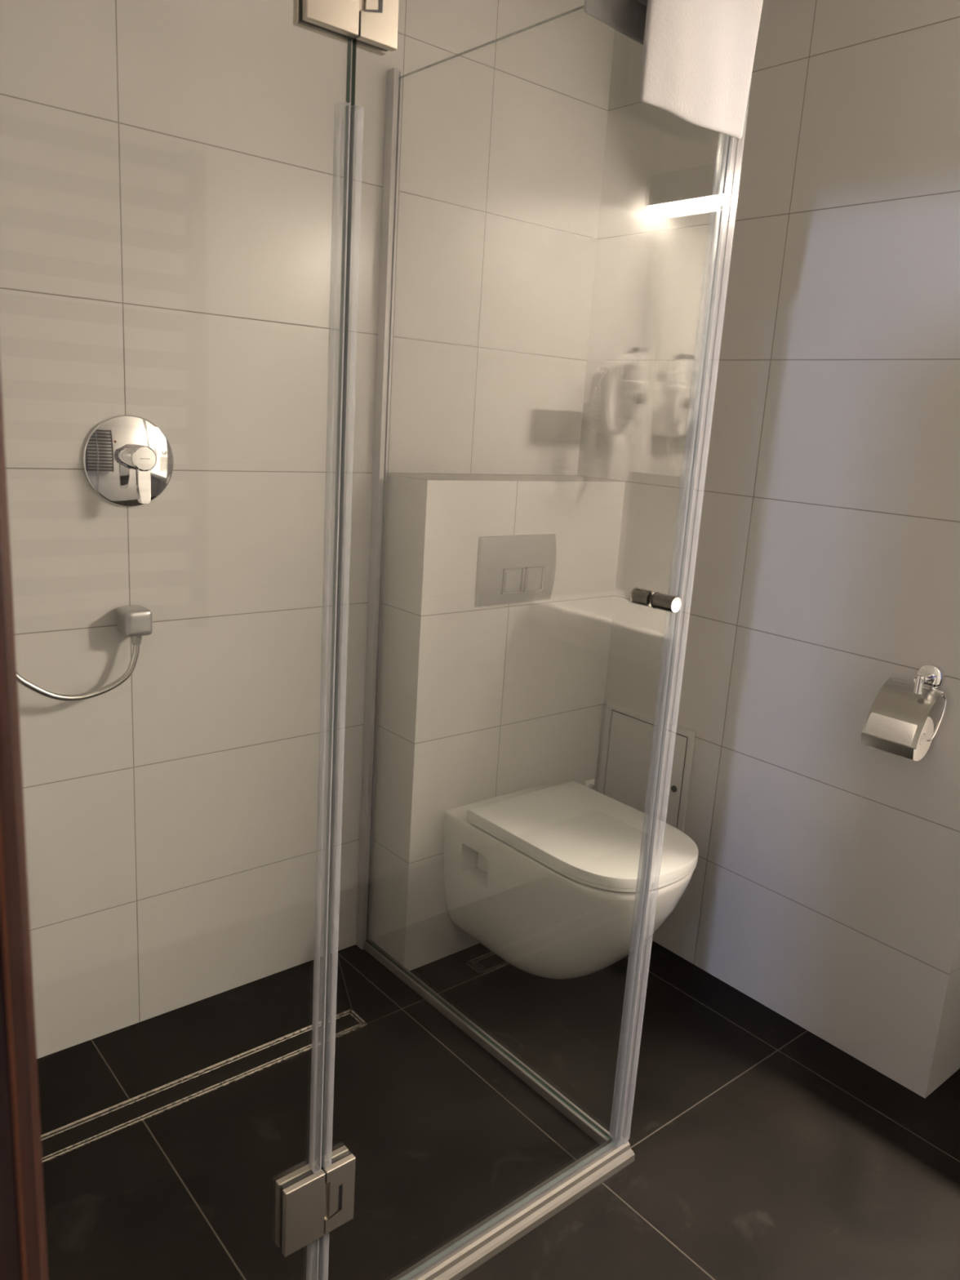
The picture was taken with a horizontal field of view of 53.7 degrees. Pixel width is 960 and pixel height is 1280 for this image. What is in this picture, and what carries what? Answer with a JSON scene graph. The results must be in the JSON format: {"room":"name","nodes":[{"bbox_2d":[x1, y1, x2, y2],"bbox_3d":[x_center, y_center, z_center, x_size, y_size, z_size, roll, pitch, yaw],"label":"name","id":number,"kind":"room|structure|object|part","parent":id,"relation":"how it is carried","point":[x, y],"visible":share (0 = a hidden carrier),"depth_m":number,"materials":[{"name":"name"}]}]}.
{"room":"bathroom","nodes":[
{"label":"bathroom","id":0,"kind":"room"},
{"bbox_2d":[0,0,614,1058],"bbox_3d":[-0.260,-0.451,2.195,2.510,2.500,0.120,-8,17,-39],"label":"wall","id":1,"kind":"structure","parent":0,"point":[171,171],"depth_m":1.96,"materials":[{"name":"tile"}]},
{"bbox_2d":[16,644,139,701],"bbox_3d":[-0.760,-0.299,1.669,0.311,0.856,0.026,-8,17,-39],"label":"shower hose","id":2,"kind":"object","parent":1,"relation":"attached to","point":[128,673],"visible":0.91,"depth_m":1.79,"materials":[{"name":"grey metal"}]},
{"bbox_2d":[82,414,173,506],"bbox_3d":[-0.639,-0.330,1.764,0.171,0.171,0.082,-8,17,-39],"label":"shower mixer","id":3,"kind":"object","parent":1,"relation":"attached to","point":[128,460],"visible":1,"depth_m":1.76,"materials":[{"name":"silver metal"}]},
{"bbox_3d":[-0.635,-0.339,1.758,0.047,0.047,0.070,-8,17,-39],"label":"handle","id":4,"kind":"part","parent":3,"relation":"part of","materials":[{"name":"silver metal"}]},
{"bbox_3d":[-0.620,-0.286,1.748,0.025,0.068,0.017,-8,17,-39],"label":"lever","id":5,"kind":"part","parent":3,"relation":"part of","materials":[{"name":"silver metal"}]},
{"bbox_2d":[116,605,152,644],"bbox_3d":[-0.671,-0.027,1.840,0.052,0.071,0.059,-8,17,-39],"label":"outlet","id":6,"kind":"object","parent":1,"relation":"attached to","point":[135,622],"visible":1,"depth_m":1.82,"materials":[{"name":"grey metal"}]},
{"bbox_2d":[368,473,625,970],"bbox_3d":[0.039,0.184,2.440,0.636,1.192,0.173,-8,17,-39],"label":"half wall","id":7,"kind":"structure","parent":1,"relation":"attached to","point":[478,704],"depth_m":2.29,"materials":[{"name":"tile"}]},
{"bbox_2d":[474,533,556,607],"bbox_3d":[0.091,-0.167,2.254,0.246,0.164,0.016,-8,17,-39],"label":"flush plate","id":8,"kind":"object","parent":7,"relation":"attached to","point":[521,568],"visible":1,"depth_m":2.24,"materials":[{"name":"silver metal"}]},
{"bbox_3d":[0.075,-0.141,2.244,0.062,0.060,0.010,-8,17,-39],"label":"button frame","id":9,"kind":"part","parent":8,"relation":"part of","materials":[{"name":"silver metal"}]},
{"bbox_3d":[0.128,-0.148,2.288,0.060,0.060,0.010,-8,17,-39],"label":"button frame","id":10,"kind":"part","parent":8,"relation":"part of","materials":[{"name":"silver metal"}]},
{"bbox_2d":[444,780,698,979],"bbox_3d":[0.218,0.604,2.223,0.349,0.381,0.556,-8,17,-39],"label":"toilet","id":11,"kind":"object","parent":7,"relation":"attached to","point":[547,877],"visible":0.96,"depth_m":2.10,"materials":[{"name":"white ceramic"}]},
{"bbox_3d":[0.256,0.454,2.153,0.348,0.008,0.467,-8,17,-39],"label":"seat","id":12,"kind":"part","parent":11,"relation":"part of","materials":[{"name":"white plastic"}]},
{"bbox_3d":[0.256,0.439,2.150,0.349,0.022,0.472,-8,17,-39],"label":"lid","id":13,"kind":"part","parent":11,"relation":"part of","materials":[{"name":"white plastic"}]},
{"bbox_2d":[36,938,959,1279],"bbox_3d":[-0.296,1.224,0.673,5.235,0.060,3.200,-8,17,-39],"label":"floor","id":14,"kind":"structure","parent":0,"point":[763,1148],"depth_m":1.81,"materials":[{"name":"tile"}]},
{"bbox_2d":[0,361,48,1279],"bbox_3d":[-0.323,0.284,0.001,0.767,2.070,0.710,-8,17,-39],"label":"door","id":15,"kind":"structure","parent":14,"relation":"on","point":[23,1237],"depth_m":0.44,"materials":[{"name":"brown wood"}]},
{"bbox_2d":[40,1008,367,1163],"bbox_3d":[-0.587,0.892,1.874,0.821,0.006,0.068,-8,17,-39],"label":"linear drain","id":16,"kind":"object","parent":14,"relation":"in","point":[64,1140],"visible":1,"depth_m":1.88,"materials":[{"name":"silver metal"}]},
{"bbox_2d":[391,1135,635,1279],"bbox_3d":[-0.172,1.010,1.416,1.159,0.030,0.054,-8,17,-39],"label":"rail","id":17,"kind":"object","parent":14,"relation":"on","point":[475,1251],"visible":0.91,"depth_m":1.60,"materials":[{"name":"grey metal"}]},
{"bbox_2d":[275,0,399,1279],"bbox_3d":[-0.346,0.067,0.991,0.544,1.975,0.030,-8,17,-39],"label":"shower door hinges","id":18,"kind":"object","parent":17,"relation":"on","point":[349,38],"depth_m":1.16,"materials":[{"name":"silver metal"}]},
{"bbox_3d":[-0.250,0.769,1.291,0.060,0.102,0.010,-8,17,-39],"label":"hinge plate","id":19,"kind":"part","parent":18,"relation":"part of","materials":[{"name":"silver metal"}]},
{"bbox_3d":[-0.238,0.773,1.277,0.060,0.102,0.010,-8,17,-39],"label":"hinge plate","id":20,"kind":"part","parent":18,"relation":"part of","materials":[{"name":"silver metal"}]},
{"bbox_3d":[-0.225,0.768,1.300,0.108,0.102,0.030,-8,17,-39],"label":"glass hinge","id":21,"kind":"part","parent":18,"relation":"part of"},
{"bbox_3d":[-0.159,-0.667,0.953,0.060,0.102,0.010,-8,17,-39],"label":"hinge plate","id":22,"kind":"part","parent":18,"relation":"part of","materials":[{"name":"silver metal"}]},
{"bbox_3d":[-0.146,-0.663,0.939,0.060,0.102,0.010,-8,17,-39],"label":"hinge plate","id":23,"kind":"part","parent":18,"relation":"part of","materials":[{"name":"silver metal"}]},
{"bbox_3d":[-0.208,0.763,1.326,0.046,0.102,0.010,-8,17,-39],"label":"hinge plate","id":24,"kind":"part","parent":18,"relation":"part of","materials":[{"name":"silver metal"}]},
{"bbox_3d":[-0.196,0.767,1.312,0.046,0.102,0.010,-8,17,-39],"label":"hinge plate","id":25,"kind":"part","parent":18,"relation":"part of","materials":[{"name":"silver metal"}]},
{"bbox_3d":[-0.134,-0.667,0.961,0.108,0.102,0.030,-8,17,-39],"label":"glass hinge","id":26,"kind":"part","parent":18,"relation":"part of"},
{"bbox_3d":[-0.117,-0.673,0.987,0.046,0.102,0.010,-8,17,-39],"label":"hinge plate","id":27,"kind":"part","parent":18,"relation":"part of","materials":[{"name":"silver metal"}]},
{"bbox_3d":[-0.104,-0.669,0.973,0.046,0.102,0.010,-8,17,-39],"label":"hinge plate","id":28,"kind":"part","parent":18,"relation":"part of","materials":[{"name":"silver metal"}]},
{"bbox_2d":[318,39,748,1279],"bbox_3d":[0.083,0.013,1.344,0.669,1.970,0.084,-8,17,-39],"label":"shower door","id":29,"kind":"structure","parent":17,"relation":"on","point":[655,600],"depth_m":1.44,"materials":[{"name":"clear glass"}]},
{"bbox_3d":[0.260,-0.068,1.507,0.026,0.026,0.036,-8,17,-39],"label":"door knob","id":30,"kind":"part","parent":29,"relation":"part of","materials":[{"name":"silver metal"}]},
{"bbox_3d":[0.289,-0.058,1.473,0.026,0.026,0.038,-8,17,-39],"label":"door knob","id":31,"kind":"part","parent":29,"relation":"part of","materials":[{"name":"silver metal"}]},
{"bbox_2d":[583,0,763,138],"bbox_3d":[0.261,-0.852,1.249,0.290,0.313,0.071,-8,17,-39],"label":"towel","id":32,"kind":"object","parent":29,"relation":"hanging from","point":[698,55],"visible":1,"depth_m":1.25,"materials":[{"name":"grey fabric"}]},
{"bbox_2d":[355,5,728,1145],"bbox_3d":[0.036,-0.107,1.876,0.029,2.014,0.876,-8,17,-39],"label":"glass panel","id":33,"kind":"object","parent":14,"relation":"on","point":[600,1135],"visible":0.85,"depth_m":2.08,"materials":[{"name":"clear glass"}]},
{"bbox_2d":[577,0,959,1098],"bbox_3d":[0.882,-0.410,2.329,0.637,2.500,1.161,-8,17,-39],"label":"wall","id":34,"kind":"structure","parent":0,"point":[823,889],"depth_m":2.06,"materials":[{"name":"tile"}]},
{"bbox_2d":[584,778,595,790],"bbox_3d":[0.305,0.404,2.607,0.036,0.036,0.015,-8,17,-39],"label":"shutoff valve","id":35,"kind":"object","parent":34,"relation":"attached to","point":[589,784],"visible":0.56,"depth_m":2.60,"materials":[{"name":"white plastic"}]},
{"bbox_2d":[598,700,696,832],"bbox_3d":[0.428,0.342,2.488,0.008,0.300,0.295,-8,17,-39],"label":"access panel","id":36,"kind":"object","parent":34,"relation":"attached to","point":[630,736],"visible":0.78,"depth_m":2.48,"materials":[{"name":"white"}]},
{"bbox_2d":[861,663,946,759],"bbox_3d":[0.848,0.134,1.880,0.096,0.174,0.120,-8,17,-39],"label":"toilet paper holder","id":37,"kind":"object","parent":34,"relation":"attached to","point":[900,700],"visible":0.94,"depth_m":1.87,"materials":[{"name":"silver metal"}]},
{"bbox_2d":[865,711,933,761],"bbox_3d":[0.840,0.185,1.898,0.092,0.092,0.095,-8,17,-39],"label":"toilet paper roll","id":38,"kind":"object","parent":37,"relation":"hanging from","point":[903,732],"visible":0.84,"depth_m":1.87,"materials":[{"name":"white paper"}]},
{"bbox_3d":[0.871,0.085,1.863,0.050,0.035,0.017,-8,17,-39],"label":"arm","id":39,"kind":"part","parent":37,"relation":"part of","materials":[{"name":"silver metal"}]}
]}

